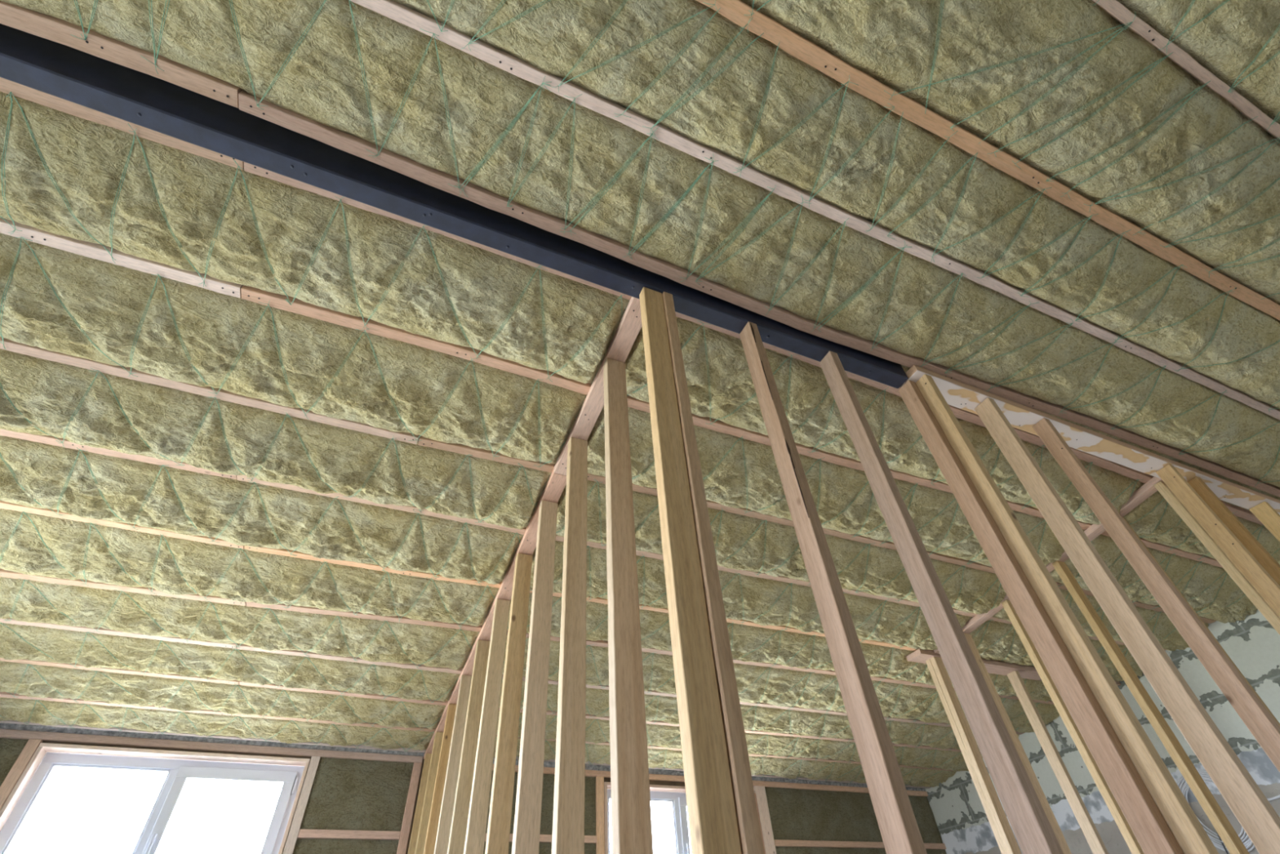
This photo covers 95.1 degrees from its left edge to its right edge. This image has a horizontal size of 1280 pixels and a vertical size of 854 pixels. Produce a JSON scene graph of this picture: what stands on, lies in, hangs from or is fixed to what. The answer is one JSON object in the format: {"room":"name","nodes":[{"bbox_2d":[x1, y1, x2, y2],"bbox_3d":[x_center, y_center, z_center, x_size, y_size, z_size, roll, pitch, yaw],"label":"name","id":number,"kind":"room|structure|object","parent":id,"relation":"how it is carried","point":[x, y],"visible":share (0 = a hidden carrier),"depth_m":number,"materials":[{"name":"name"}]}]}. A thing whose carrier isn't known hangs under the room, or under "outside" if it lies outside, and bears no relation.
{"room":"building under construction","nodes":[
{"label":"building under construction","id":0,"kind":"room"},
{"bbox_2d":[1,737,869,853],"bbox_3d":[-1.126,4.308,6.447,11.798,4.425,0.305,16,-47,-20],"label":"wall","id":1,"kind":"structure","parent":0,"point":[606,779],"depth_m":5.62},
{"bbox_2d":[0,728,422,853],"bbox_3d":[-4.332,3.760,4.730,4.536,2.192,0.255,16,-47,-20],"label":"window","id":2,"kind":"structure","parent":1,"relation":"in","point":[178,770],"depth_m":5.33,"materials":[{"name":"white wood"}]},
{"bbox_2d":[293,838,399,853],"bbox_3d":[-2.684,4.589,4.839,0.893,1.959,0.038,16,-47,-20],"label":"panel","id":3,"kind":"object","parent":1,"relation":"attached to","point":[303,846],"visible":1,"depth_m":5.46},
{"bbox_2d":[297,828,400,839],"bbox_3d":[-2.740,3.859,5.540,0.893,0.065,0.042,16,-47,-20],"label":"horizontal rail","id":4,"kind":"object","parent":1,"relation":"attached to","point":[304,833],"visible":1,"depth_m":5.52,"materials":[{"name":"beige wood"}]},
{"bbox_2d":[300,756,413,831],"bbox_3d":[-2.758,3.619,5.771,0.893,0.600,0.041,17,-48,-20],"label":"wall insulation","id":5,"kind":"object","parent":1,"relation":"attached to","point":[346,793],"visible":1,"depth_m":5.75},
{"bbox_2d":[485,770,595,835],"bbox_3d":[-1.300,4.048,6.315,1.781,0.572,0.039,16,-47,-20],"label":"panel","id":6,"kind":"object","parent":1,"relation":"attached to","point":[548,791],"visible":0.21,"depth_m":6.45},
{"bbox_2d":[604,782,765,853],"bbox_3d":[0.537,5.215,6.530,2.098,2.050,0.255,16,-47,-20],"label":"window","id":7,"kind":"structure","parent":1,"relation":"in","point":[677,799],"depth_m":7.02,"materials":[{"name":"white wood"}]},
{"bbox_2d":[492,763,928,796],"bbox_3d":[1.020,4.494,7.423,7.127,0.060,0.043,16,-47,-20],"label":"header rail","id":8,"kind":"object","parent":1,"relation":"attached to","point":[546,770],"visible":0.42,"depth_m":7.70,"materials":[{"name":"orange wood"}]},
{"bbox_2d":[0,722,925,791],"bbox_3d":[-1.082,3.835,6.678,11.776,0.088,0.033,16,-47,-20],"label":"felt","id":9,"kind":"object","parent":8,"relation":"on","point":[2,726],"visible":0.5,"depth_m":5.77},
{"bbox_2d":[773,839,946,848],"bbox_3d":[2.960,5.503,7.707,2.903,0.065,0.042,16,-47,-20],"label":"horizontal rail","id":10,"kind":"object","parent":1,"relation":"attached to","point":[778,842],"visible":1,"depth_m":7.53,"materials":[{"name":"orange wood"}]},
{"bbox_2d":[764,786,942,843],"bbox_3d":[2.944,5.272,7.928,2.904,0.572,0.040,16,-47,-20],"label":"insulation","id":11,"kind":"object","parent":10,"relation":"on","point":[795,814],"visible":0.77,"depth_m":7.76},
{"bbox_2d":[775,846,946,853],"bbox_3d":[3.017,6.232,7.006,2.904,1.959,0.037,16,-47,-20],"label":"panel","id":12,"kind":"object","parent":1,"relation":"attached to","point":[780,850],"visible":0.73,"depth_m":7.47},
{"bbox_3d":[-5.751,2.990,4.395,1.178,0.065,0.043,16,-47,-20],"label":"horizontal rail","id":13,"kind":"object","parent":1,"relation":"attached to","visible":0},
{"bbox_2d":[0,737,28,786],"bbox_3d":[-5.769,2.750,4.626,1.178,0.600,0.039,16,-47,-20],"label":"panel","id":14,"kind":"object","parent":13,"relation":"on","point":[11,749],"visible":1,"depth_m":4.93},
{"bbox_2d":[412,8,1265,441],"bbox_3d":[0.963,-0.185,3.995,12.288,1.541,11.125,15,-47,-19],"label":"ceiling","id":15,"kind":"structure","parent":0,"point":[412,9],"depth_m":3.16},
{"bbox_2d":[0,23,907,388],"bbox_3d":[-1.293,-1.136,2.562,6.250,0.328,0.094,15,-47,-19],"label":"steel beam","id":16,"kind":"structure","parent":15,"relation":"attached to","point":[50,67],"depth_m":2.48,"materials":[{"name":"metal"}]},
{"bbox_2d":[0,622,1018,751],"bbox_3d":[-0.488,2.747,5.838,11.777,0.192,0.551,15,-47,-19],"label":"insulation","id":17,"kind":"object","parent":15,"relation":"attached to","point":[64,646],"visible":0.59,"depth_m":4.94},
{"bbox_2d":[0,508,1052,701],"bbox_3d":[0.018,1.819,5.125,11.774,0.212,0.709,15,-47,-19],"label":"insulation","id":18,"kind":"object","parent":15,"relation":"attached to","point":[286,578],"visible":0.62,"depth_m":4.17},
{"bbox_2d":[0,511,1048,701],"bbox_3d":[-0.049,1.782,5.073,11.350,0.118,0.824,15,-47,-19],"label":"twine","id":19,"kind":"object","parent":18,"relation":"attached to","point":[23,511],"visible":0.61,"depth_m":4.18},
{"bbox_2d":[0,576,1059,732],"bbox_3d":[-0.219,2.256,5.458,11.777,0.214,0.748,15,-47,-19],"label":"insulation","id":20,"kind":"object","parent":15,"relation":"attached to","point":[88,607],"visible":0.64,"depth_m":4.67},
{"bbox_2d":[4,577,1039,729],"bbox_3d":[-0.272,2.239,5.425,11.403,0.114,0.863,15,-47,-19],"label":"twine","id":21,"kind":"object","parent":20,"relation":"attached to","point":[19,578],"visible":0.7,"depth_m":4.76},
{"bbox_2d":[0,435,1142,681],"bbox_3d":[0.291,1.324,4.738,11.777,0.236,0.674,15,-47,-19],"label":"insulation","id":22,"kind":"object","parent":15,"relation":"attached to","point":[43,470],"visible":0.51,"depth_m":3.88},
{"bbox_2d":[0,447,1128,675],"bbox_3d":[0.261,1.317,4.718,11.454,0.136,0.776,15,-47,-19],"label":"twine","id":23,"kind":"object","parent":22,"relation":"attached to","point":[77,447],"visible":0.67,"depth_m":3.98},
{"bbox_2d":[0,348,1208,650],"bbox_3d":[0.547,0.857,4.374,11.777,0.245,0.627,15,-47,-19],"label":"insulation","id":24,"kind":"object","parent":15,"relation":"attached to","point":[47,393],"visible":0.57,"depth_m":3.52},
{"bbox_2d":[0,368,1173,638],"bbox_3d":[0.420,0.836,4.323,11.249,0.157,0.692,15,-47,-19],"label":"twine","id":25,"kind":"object","parent":24,"relation":"attached to","point":[91,368],"visible":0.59,"depth_m":3.63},
{"bbox_2d":[0,232,1257,622],"bbox_3d":[0.806,0.373,4.016,11.775,0.242,0.683,15,-47,-19],"label":"insulation","id":26,"kind":"object","parent":15,"relation":"attached to","point":[108,301],"visible":0.74,"depth_m":3.19},
{"bbox_2d":[0,236,1244,613],"bbox_3d":[0.753,0.361,3.988,11.363,0.146,0.769,15,-47,-19],"label":"twine","id":27,"kind":"object","parent":26,"relation":"attached to","point":[20,237],"visible":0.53,"depth_m":3.23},
{"bbox_2d":[0,0,1279,487],"bbox_3d":[1.386,-0.667,3.180,11.772,0.194,0.530,15,-47,-19],"label":"insulation","id":28,"kind":"object","parent":15,"relation":"attached to","point":[322,82],"visible":1,"depth_m":2.66},
{"bbox_2d":[70,0,1279,486],"bbox_3d":[1.153,-0.724,3.085,10.774,0.107,0.623,15,-47,-19],"label":"twine","id":29,"kind":"object","parent":28,"relation":"attached to","point":[87,32],"visible":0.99,"depth_m":2.73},
{"bbox_2d":[0,91,1279,564],"bbox_3d":[1.063,-0.104,3.656,11.776,0.221,0.632,15,-47,-19],"label":"insulation","id":30,"kind":"object","parent":15,"relation":"attached to","point":[86,160],"visible":0.64,"depth_m":2.81},
{"bbox_2d":[0,91,1279,559],"bbox_3d":[1.064,-0.102,3.644,11.515,0.138,0.677,15,-47,-19],"label":"twine","id":31,"kind":"object","parent":30,"relation":"attached to","point":[11,91],"visible":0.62,"depth_m":2.76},
{"bbox_2d":[147,74,1279,511],"bbox_3d":[1.229,-0.534,3.515,11.772,0.176,0.388,15,-47,-19],"label":"insulation","id":32,"kind":"object","parent":15,"relation":"attached to","point":[906,369],"visible":0.02,"depth_m":4.42},
{"bbox_2d":[391,0,1279,409],"bbox_3d":[1.601,-1.052,2.869,11.773,0.206,0.472,15,-47,-19],"label":"insulation","id":33,"kind":"object","parent":15,"relation":"attached to","point":[552,37],"visible":0.98,"depth_m":2.66},
{"bbox_2d":[426,0,1279,411],"bbox_3d":[1.362,-1.108,2.777,10.264,0.122,0.571,15,-47,-19],"label":"twine","id":34,"kind":"object","parent":33,"relation":"attached to","point":[657,122],"visible":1,"depth_m":2.68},
{"bbox_2d":[740,0,1279,304],"bbox_3d":[1.826,-1.481,2.563,11.772,0.206,0.583,15,-47,-19],"label":"insulation","id":35,"kind":"object","parent":15,"relation":"attached to","point":[893,42],"visible":1,"depth_m":2.60},
{"bbox_2d":[744,0,1279,299],"bbox_3d":[1.811,-1.472,2.542,10.752,0.119,0.689,15,-47,-19],"label":"twine","id":36,"kind":"object","parent":35,"relation":"attached to","point":[1131,23],"visible":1,"depth_m":2.67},
{"bbox_2d":[1116,0,1279,124],"bbox_3d":[2.089,-1.968,2.196,11.772,0.210,0.674,15,-47,-19],"label":"insulation","id":37,"kind":"object","parent":15,"relation":"attached to","point":[1226,42],"visible":0.98,"depth_m":2.48},
{"bbox_2d":[924,609,1279,853],"bbox_3d":[6.532,2.321,4.982,0.250,4.425,11.125,15,-47,-19],"label":"wall","id":38,"kind":"structure","parent":0,"point":[1252,643],"depth_m":6.39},
{"bbox_2d":[231,713,957,771],"bbox_3d":[0.416,3.717,6.795,9.020,0.052,0.096,16,-47,-19],"label":"batten","id":39,"kind":"object","parent":38,"relation":"attached to","point":[365,724],"visible":0.23,"depth_m":5.86,"materials":[{"name":"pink wood"}]},
{"bbox_2d":[244,546,1034,666],"bbox_3d":[1.439,1.872,5.405,8.970,0.054,0.099,15,-47,-19],"label":"batten","id":40,"kind":"object","parent":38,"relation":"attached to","point":[284,552],"visible":0.27,"depth_m":4.41,"materials":[{"name":"orange wood"}]},
{"bbox_2d":[245,601,1053,704],"bbox_3d":[1.205,2.328,5.751,8.946,0.056,0.131,14,-47,-19],"label":"batten","id":41,"kind":"object","parent":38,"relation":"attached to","point":[280,606],"visible":0.24,"depth_m":4.79,"materials":[{"name":"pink wood"}]},
{"bbox_2d":[236,475,1165,650],"bbox_3d":[1.679,1.380,5.031,9.020,0.053,0.087,15,-47,-19],"label":"batten","id":42,"kind":"object","parent":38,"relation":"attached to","point":[240,477],"visible":0.23,"depth_m":4.13,"materials":[{"name":"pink wood"}]},
{"bbox_2d":[240,284,1222,567],"bbox_3d":[2.194,0.426,4.311,9.020,0.052,0.093,15,-47,-19],"label":"batten","id":43,"kind":"object","parent":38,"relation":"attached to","point":[255,295],"visible":0.5,"depth_m":3.30,"materials":[{"name":"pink wood"}]},
{"bbox_2d":[244,162,1265,526],"bbox_3d":[2.431,-0.011,3.979,9.020,0.054,0.093,15,-47,-19],"label":"batten","id":44,"kind":"object","parent":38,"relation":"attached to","point":[959,413],"visible":0.32,"depth_m":3.25,"materials":[{"name":"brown wood"}]},
{"bbox_2d":[417,435,1216,623],"bbox_3d":[2.356,1.046,4.845,8.070,0.054,0.097,15,-47,-19],"label":"batten","id":45,"kind":"object","parent":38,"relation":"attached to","point":[460,448],"visible":0.41,"depth_m":4.21,"materials":[{"name":"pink wood"}]},
{"bbox_3d":[1.168,2.512,1.410,12.288,0.200,11.125,15,-47,-19],"label":"floor","id":46,"kind":"structure","parent":0,"visible":0},
{"bbox_2d":[0,738,43,809],"bbox_3d":[-5.141,3.647,4.142,0.088,2.631,0.042,16,-47,-20],"label":"stud","id":47,"kind":"object","parent":46,"relation":"on","point":[31,746],"visible":1,"depth_m":4.88,"materials":[{"name":"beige wood"}]},
{"bbox_2d":[282,755,320,853],"bbox_3d":[-3.144,4.223,4.901,0.080,2.631,0.042,16,-47,-20],"label":"stud","id":48,"kind":"object","parent":46,"relation":"on","point":[290,844],"visible":1,"depth_m":5.50,"materials":[{"name":"brown wood"}]},
{"bbox_2d":[396,762,422,853],"bbox_3d":[-2.262,4.478,5.236,0.080,2.631,0.042,16,-47,-20],"label":"stud","id":49,"kind":"object","parent":46,"relation":"on","point":[408,812],"visible":1,"depth_m":5.84,"materials":[{"name":"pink wood"}]},
{"bbox_2d":[595,776,604,853],"bbox_3d":[-0.399,5.025,5.935,0.090,2.604,0.042,16,-47,-20],"label":"stud","id":50,"kind":"object","parent":46,"relation":"on","point":[600,844],"visible":1,"depth_m":6.55,"materials":[{"name":"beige wood"}]},
{"bbox_2d":[753,785,776,853],"bbox_3d":[1.615,5.606,6.700,0.158,2.604,0.042,16,-47,-20],"label":"stud","id":51,"kind":"object","parent":46,"relation":"on","point":[766,824],"visible":0.81,"depth_m":7.33,"materials":[{"name":"brown wood"}]},
{"bbox_3d":[-0.917,3.538,2.492,0.107,0.045,5.732,15,-47,-19],"label":"plate","id":52,"kind":"object","parent":46,"relation":"on","visible":0},
{"bbox_2d":[407,753,431,853],"bbox_3d":[-2.101,4.349,5.175,0.108,2.623,0.063,15,-47,-19],"label":"stud","id":53,"kind":"object","parent":52,"relation":"on","point":[412,844],"visible":0.56,"depth_m":5.74,"materials":[{"name":"brown wood"}]},
{"bbox_2d":[414,731,443,853],"bbox_3d":[-1.897,4.002,4.874,0.109,2.686,0.062,15,-47,-19],"label":"stud","id":54,"kind":"object","parent":52,"relation":"on","point":[421,837],"visible":0.56,"depth_m":5.41,"materials":[{"name":"brown wood"}]},
{"bbox_2d":[423,703,456,853],"bbox_3d":[-1.665,3.597,4.523,0.108,2.759,0.061,15,-47,-19],"label":"stud","id":55,"kind":"object","parent":52,"relation":"on","point":[429,846],"visible":0.56,"depth_m":5.01,"materials":[{"name":"brown wood"}]},
{"bbox_2d":[433,675,471,853],"bbox_3d":[-1.450,3.230,4.205,0.108,2.825,0.062,15,-47,-19],"label":"stud","id":56,"kind":"object","parent":52,"relation":"on","point":[454,759],"visible":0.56,"depth_m":4.65,"materials":[{"name":"brown wood"}]},
{"bbox_2d":[447,639,490,853],"bbox_3d":[-1.217,2.829,3.857,0.108,2.897,0.061,15,-47,-19],"label":"stud","id":57,"kind":"object","parent":52,"relation":"on","point":[464,781],"visible":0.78,"depth_m":4.26,"materials":[{"name":"brown wood"}]},
{"bbox_2d":[463,599,510,853],"bbox_3d":[-0.983,2.424,3.506,0.108,2.970,0.063,15,-47,-19],"label":"stud","id":58,"kind":"object","parent":52,"relation":"on","point":[474,842],"visible":1,"depth_m":3.85,"materials":[{"name":"brown wood"}]},
{"bbox_2d":[484,552,532,853],"bbox_3d":[-0.750,2.026,3.162,0.111,3.042,0.063,15,-47,-19],"label":"stud","id":59,"kind":"object","parent":52,"relation":"on","point":[497,842],"visible":1,"depth_m":3.43,"materials":[{"name":"brown wood"}]},
{"bbox_2d":[511,500,557,853],"bbox_3d":[-0.525,1.636,2.824,0.112,3.112,0.061,15,-47,-19],"label":"stud","id":60,"kind":"object","parent":52,"relation":"on","point":[526,827],"visible":1,"depth_m":3.02,"materials":[{"name":"brown wood"}]},
{"bbox_2d":[423,468,566,759],"bbox_3d":[-1.365,1.887,4.972,0.110,0.589,4.321,15,-47,-19],"label":"plate","id":61,"kind":"object","parent":60,"relation":"on","point":[554,487],"visible":0.61,"depth_m":4.38,"materials":[{"name":"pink wood"}]},
{"bbox_2d":[239,680,981,753],"bbox_3d":[0.666,3.303,6.486,8.970,0.055,0.106,16,-47,-19],"label":"batten","id":62,"kind":"object","parent":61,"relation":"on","point":[271,685],"visible":0.25,"depth_m":5.54,"materials":[{"name":"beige wood"}]},
{"bbox_2d":[236,643,1025,734],"bbox_3d":[0.893,2.859,6.149,8.995,0.054,0.089,15,-47,-19],"label":"batten","id":63,"kind":"object","parent":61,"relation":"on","point":[242,646],"visible":0.3,"depth_m":5.18,"materials":[{"name":"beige wood"}]},
{"bbox_2d":[551,436,587,853],"bbox_3d":[-0.292,1.239,2.480,0.113,3.184,0.060,15,-47,-19],"label":"stud","id":64,"kind":"object","parent":52,"relation":"on","point":[568,817],"visible":1,"depth_m":2.59,"materials":[{"name":"brown wood"}]},
{"bbox_2d":[554,296,641,475],"bbox_3d":[-0.238,-0.199,3.397,0.110,0.213,1.331,15,-47,-19],"label":"plate","id":65,"kind":"object","parent":64,"relation":"on","point":[629,326],"visible":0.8,"depth_m":3.33,"materials":[{"name":"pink wood"}]},
{"bbox_2d":[603,357,653,853],"bbox_3d":[-0.053,0.823,2.119,0.112,3.259,0.062,15,-47,-19],"label":"stud","id":66,"kind":"object","parent":52,"relation":"on","point":[631,813],"visible":1,"depth_m":2.12,"materials":[{"name":"brown wood"}]},
{"bbox_2d":[639,287,741,853],"bbox_3d":[0.141,0.510,1.804,0.106,3.254,0.059,15,-47,-19],"label":"stud","id":67,"kind":"object","parent":52,"relation":"on","point":[711,810],"visible":1,"depth_m":1.71,"materials":[{"name":"brown wood"}]},
{"bbox_2d":[662,291,764,853],"bbox_3d":[0.212,0.533,1.835,0.053,3.254,0.096,15,-47,-19],"label":"stud","id":68,"kind":"object","parent":52,"relation":"on","point":[746,811],"visible":0.68,"depth_m":1.72,"materials":[{"name":"brown wood"}]},
{"bbox_3d":[1.546,2.054,1.140,2.674,0.045,0.095,15,-47,-19],"label":"plate","id":69,"kind":"object","parent":46,"relation":"on","visible":0},
{"bbox_2d":[739,321,927,853],"bbox_3d":[0.666,0.653,1.995,0.056,3.254,0.097,15,-47,-19],"label":"stud","id":70,"kind":"object","parent":69,"relation":"on","point":[899,828],"visible":1,"depth_m":1.93,"materials":[{"name":"brown wood"}]},
{"bbox_2d":[819,351,1063,853],"bbox_3d":[1.150,0.786,2.172,0.056,3.254,0.098,15,-47,-19],"label":"stud","id":71,"kind":"object","parent":69,"relation":"on","point":[1033,832],"visible":1,"depth_m":2.14,"materials":[{"name":"brown wood"}]},
{"bbox_2d":[897,380,1183,853],"bbox_3d":[1.681,0.931,2.366,0.055,3.254,0.095,15,-47,-19],"label":"stud","id":72,"kind":"object","parent":69,"relation":"on","point":[1143,815],"visible":1,"depth_m":2.36,"materials":[{"name":"brown wood"}]},
{"bbox_2d":[915,373,1218,853],"bbox_3d":[1.759,0.900,2.339,0.058,3.254,0.098,15,-47,-19],"label":"stud","id":73,"kind":"object","parent":69,"relation":"on","point":[1190,835],"visible":0.79,"depth_m":2.32,"materials":[{"name":"brown wood"}]},
{"bbox_2d":[974,397,1279,853],"bbox_3d":[2.228,1.033,2.515,0.055,3.254,0.112,15,-47,-19],"label":"stud","id":74,"kind":"object","parent":69,"relation":"on","point":[1251,808],"visible":1,"depth_m":2.54,"materials":[{"name":"brown wood"}]},
{"bbox_2d":[1032,417,1279,772],"bbox_3d":[2.688,1.149,2.673,0.056,3.254,0.094,15,-47,-19],"label":"stud","id":75,"kind":"object","parent":69,"relation":"on","point":[1261,724],"visible":1,"depth_m":2.91,"materials":[{"name":"brown wood"}]},
{"bbox_3d":[5.374,3.055,2.487,3.125,0.045,0.122,15,-47,-19],"label":"plate","id":76,"kind":"object","parent":46,"relation":"on","visible":0},
{"bbox_2d":[1155,464,1279,617],"bbox_3d":[3.884,1.477,3.110,0.055,3.254,0.100,15,-47,-19],"label":"stud","id":77,"kind":"object","parent":76,"relation":"on","point":[1251,569],"visible":1,"depth_m":3.81,"materials":[{"name":"brown wood"}]},
{"bbox_2d":[900,364,1279,515],"bbox_3d":[4.101,0.377,4.379,5.519,0.058,0.147,15,-47,-19],"label":"beam","id":78,"kind":"structure","parent":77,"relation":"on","point":[957,394],"depth_m":3.98,"materials":[{"name":"wood"}]},
{"bbox_2d":[238,89,1279,497],"bbox_3d":[2.536,-0.155,3.794,9.020,0.057,0.125,15,-47,-19],"label":"joist","id":79,"kind":"object","parent":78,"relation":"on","point":[292,121],"visible":0.9,"depth_m":2.90,"materials":[{"name":"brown wood"}]},
{"bbox_2d":[1187,476,1279,585],"bbox_3d":[4.209,1.579,3.242,0.056,3.254,0.097,15,-47,-19],"label":"stud","id":80,"kind":"object","parent":76,"relation":"on","point":[1228,518],"visible":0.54,"depth_m":4.04,"materials":[{"name":"brown wood"}]},
{"bbox_2d":[1248,501,1279,542],"bbox_3d":[5.018,1.802,3.539,0.055,3.254,0.114,15,-47,-19],"label":"stud","id":81,"kind":"object","parent":76,"relation":"on","point":[1264,511],"visible":1,"depth_m":4.57,"materials":[{"name":"brown wood"}]},
{"bbox_3d":[3.636,3.674,2.995,0.101,0.045,2.670,15,-47,-19],"label":"plate","id":82,"kind":"object","parent":46,"relation":"on","visible":0},
{"bbox_2d":[925,658,1007,853],"bbox_3d":[3.025,3.431,4.883,0.106,2.981,0.059,15,-47,-19],"label":"stud","id":83,"kind":"object","parent":82,"relation":"on","point":[997,837],"visible":0.48,"depth_m":5.27,"materials":[{"name":"brown wood"}]},
{"bbox_2d":[929,656,1022,853],"bbox_3d":[3.046,3.390,4.847,0.104,2.989,0.059,15,-47,-19],"label":"stud","id":84,"kind":"object","parent":82,"relation":"on","point":[1010,842],"visible":1,"depth_m":5.21,"materials":[{"name":"brown wood"}]},
{"bbox_2d":[964,632,1071,853],"bbox_3d":[3.217,3.099,4.595,0.105,3.041,0.059,15,-47,-19],"label":"stud","id":85,"kind":"object","parent":82,"relation":"on","point":[1055,825],"visible":0.5,"depth_m":4.91,"materials":[{"name":"brown wood"}]},
{"bbox_2d":[1001,599,1144,853],"bbox_3d":[3.440,2.716,4.263,0.106,3.110,0.060,15,-47,-19],"label":"stud","id":86,"kind":"object","parent":82,"relation":"on","point":[1134,846],"visible":0.79,"depth_m":4.55,"materials":[{"name":"brown wood"}]},
{"bbox_2d":[1052,560,1249,853],"bbox_3d":[3.673,2.311,3.912,0.104,3.183,0.058,15,-47,-19],"label":"stud","id":87,"kind":"object","parent":82,"relation":"on","point":[1206,800],"visible":1,"depth_m":4.12,"materials":[{"name":"brown wood"}]},
{"bbox_2d":[1153,480,1279,635],"bbox_3d":[4.070,1.630,3.321,0.104,3.306,0.060,15,-47,-19],"label":"stud","id":88,"kind":"object","parent":82,"relation":"on","point":[1201,533],"visible":0.75,"depth_m":4.00,"materials":[{"name":"brown wood"}]},
{"bbox_3d":[4.427,4.867,4.301,2.775,0.045,0.109,15,-47,-19],"label":"plate","id":89,"kind":"object","parent":46,"relation":"on","visible":0},
{"bbox_2d":[1007,670,1108,853],"bbox_3d":[4.079,3.708,5.250,0.055,2.975,0.110,15,-47,-19],"label":"stud","id":90,"kind":"object","parent":89,"relation":"on","point":[1073,796],"visible":1,"depth_m":5.63,"materials":[{"name":"brown wood"}]},
{"bbox_3d":[-4.450,-0.631,1.033,0.250,4.425,11.125,15,-47,-19],"label":"wall","id":91,"kind":"structure","parent":0,"visible":0},
{"bbox_2d":[0,691,231,715],"bbox_3d":[-4.924,2.213,4.818,2.748,0.051,0.086,16,-47,-20],"label":"batten","id":92,"kind":"object","parent":91,"relation":"attached to","point":[3,694],"visible":0.48,"depth_m":4.92,"materials":[{"name":"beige wood"}]},
{"bbox_2d":[0,429,236,479],"bbox_3d":[-3.701,-0.050,3.108,2.748,0.052,0.071,15,-47,-19],"label":"batten","id":93,"kind":"object","parent":91,"relation":"attached to","point":[51,440],"visible":0.61,"depth_m":3.33,"materials":[{"name":"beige wood"}]},
{"bbox_2d":[0,617,237,648],"bbox_3d":[-4.458,1.376,4.188,2.773,0.050,0.083,16,-47,-19],"label":"batten","id":94,"kind":"object","parent":91,"relation":"attached to","point":[82,628],"visible":0.57,"depth_m":4.37,"materials":[{"name":"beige wood"}]},
{"bbox_2d":[0,657,239,684],"bbox_3d":[-4.670,1.793,4.504,2.798,0.050,0.081,16,-47,-20],"label":"batten","id":95,"kind":"object","parent":91,"relation":"attached to","point":[211,679],"visible":0.53,"depth_m":4.68,"materials":[{"name":"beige wood"}]},
{"bbox_2d":[0,661,982,771],"bbox_3d":[-0.715,3.169,6.154,11.780,0.188,0.550,16,-47,-20],"label":"insulation","id":96,"kind":"object","parent":95,"relation":"attached to","point":[70,682],"visible":0.64,"depth_m":5.24},
{"bbox_2d":[0,0,242,108],"bbox_3d":[-2.826,-1.619,1.847,2.748,0.051,0.085,15,-47,-19],"label":"batten","id":97,"kind":"object","parent":91,"relation":"attached to","point":[39,24],"visible":0.91,"depth_m":2.15,"materials":[{"name":"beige wood"}]},
{"bbox_2d":[0,217,243,297],"bbox_3d":[-3.192,-0.992,2.397,2.748,0.051,0.074,15,-47,-19],"label":"batten","id":98,"kind":"object","parent":91,"relation":"attached to","point":[94,251],"visible":0.9,"depth_m":2.66,"materials":[{"name":"brown wood"}]},
{"bbox_2d":[0,77,244,169],"bbox_3d":[-2.943,-1.453,2.051,2.748,0.050,0.075,14,-47,-19],"label":"batten","id":99,"kind":"object","parent":91,"relation":"attached to","point":[20,91],"visible":0.57,"depth_m":2.33,"materials":[{"name":"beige wood"}]},
{"bbox_2d":[0,500,244,549],"bbox_3d":[-3.933,0.429,3.473,2.798,0.050,0.082,16,-47,-20],"label":"batten","id":100,"kind":"object","parent":91,"relation":"attached to","point":[3,504],"visible":0.61,"depth_m":3.69,"materials":[{"name":"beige wood"}]},
{"bbox_2d":[0,568,246,605],"bbox_3d":[-4.208,0.960,3.877,2.823,0.050,0.087,14,-47,-18],"label":"batten","id":101,"kind":"object","parent":91,"relation":"attached to","point":[9,574],"visible":0.61,"depth_m":4.04,"materials":[{"name":"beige wood"}]},
{"bbox_2d":[0,337,419,444],"bbox_3d":[-3.023,-0.385,2.924,3.698,0.050,0.072,15,-47,-19],"label":"batten","id":102,"kind":"object","parent":91,"relation":"attached to","point":[10,345],"visible":0.77,"depth_m":3.14,"materials":[{"name":"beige wood"}]},
{"bbox_2d":[0,720,930,788],"bbox_3d":[-1.044,3.757,6.629,11.776,0.055,0.058,16,-47,-20],"label":"batten","id":103,"kind":"object","parent":91,"relation":"attached to","point":[361,746],"visible":0.28,"depth_m":5.67,"materials":[{"name":"brown wood"}]},
{"bbox_2d":[0,697,955,786],"bbox_3d":[-0.946,3.596,6.478,11.781,0.185,0.558,16,-47,-20],"label":"insulation","id":104,"kind":"object","parent":103,"relation":"attached to","point":[11,708],"visible":0.64,"depth_m":5.58},
{"bbox_2d":[349,0,1279,420],"bbox_3d":[1.498,-0.895,3.038,11.772,0.051,0.061,15,-47,-19],"label":"ceiling joist","id":105,"kind":"object","parent":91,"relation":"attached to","point":[396,11],"visible":0.94,"depth_m":2.67,"materials":[{"name":"brown wood"}]},
{"bbox_2d":[695,0,1279,320],"bbox_3d":[1.700,-1.269,2.756,11.773,0.052,0.088,15,-47,-19],"label":"ceiling joist","id":106,"kind":"object","parent":91,"relation":"attached to","point":[801,48],"visible":0.99,"depth_m":2.67,"materials":[{"name":"orange wood"}]},
{"bbox_2d":[1091,0,1279,140],"bbox_3d":[1.947,-1.726,2.410,11.772,0.050,0.048,15,-47,-19],"label":"batten","id":107,"kind":"object","parent":91,"relation":"attached to","point":[1114,8],"visible":0.99,"depth_m":2.56,"materials":[{"name":"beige wood"}]},
{"bbox_3d":[5.036,3.964,5.593,0.055,2.975,0.111,15,-47,-19],"label":"stud","id":108,"kind":"object","parent":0,"visible":0},
{"bbox_2d":[982,658,1041,680],"bbox_3d":[3.974,2.572,6.249,1.184,0.054,0.272,15,-47,-19],"label":"plate","id":109,"kind":"object","parent":108,"relation":"on","point":[992,666],"depth_m":6.23,"materials":[{"name":"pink wood"}]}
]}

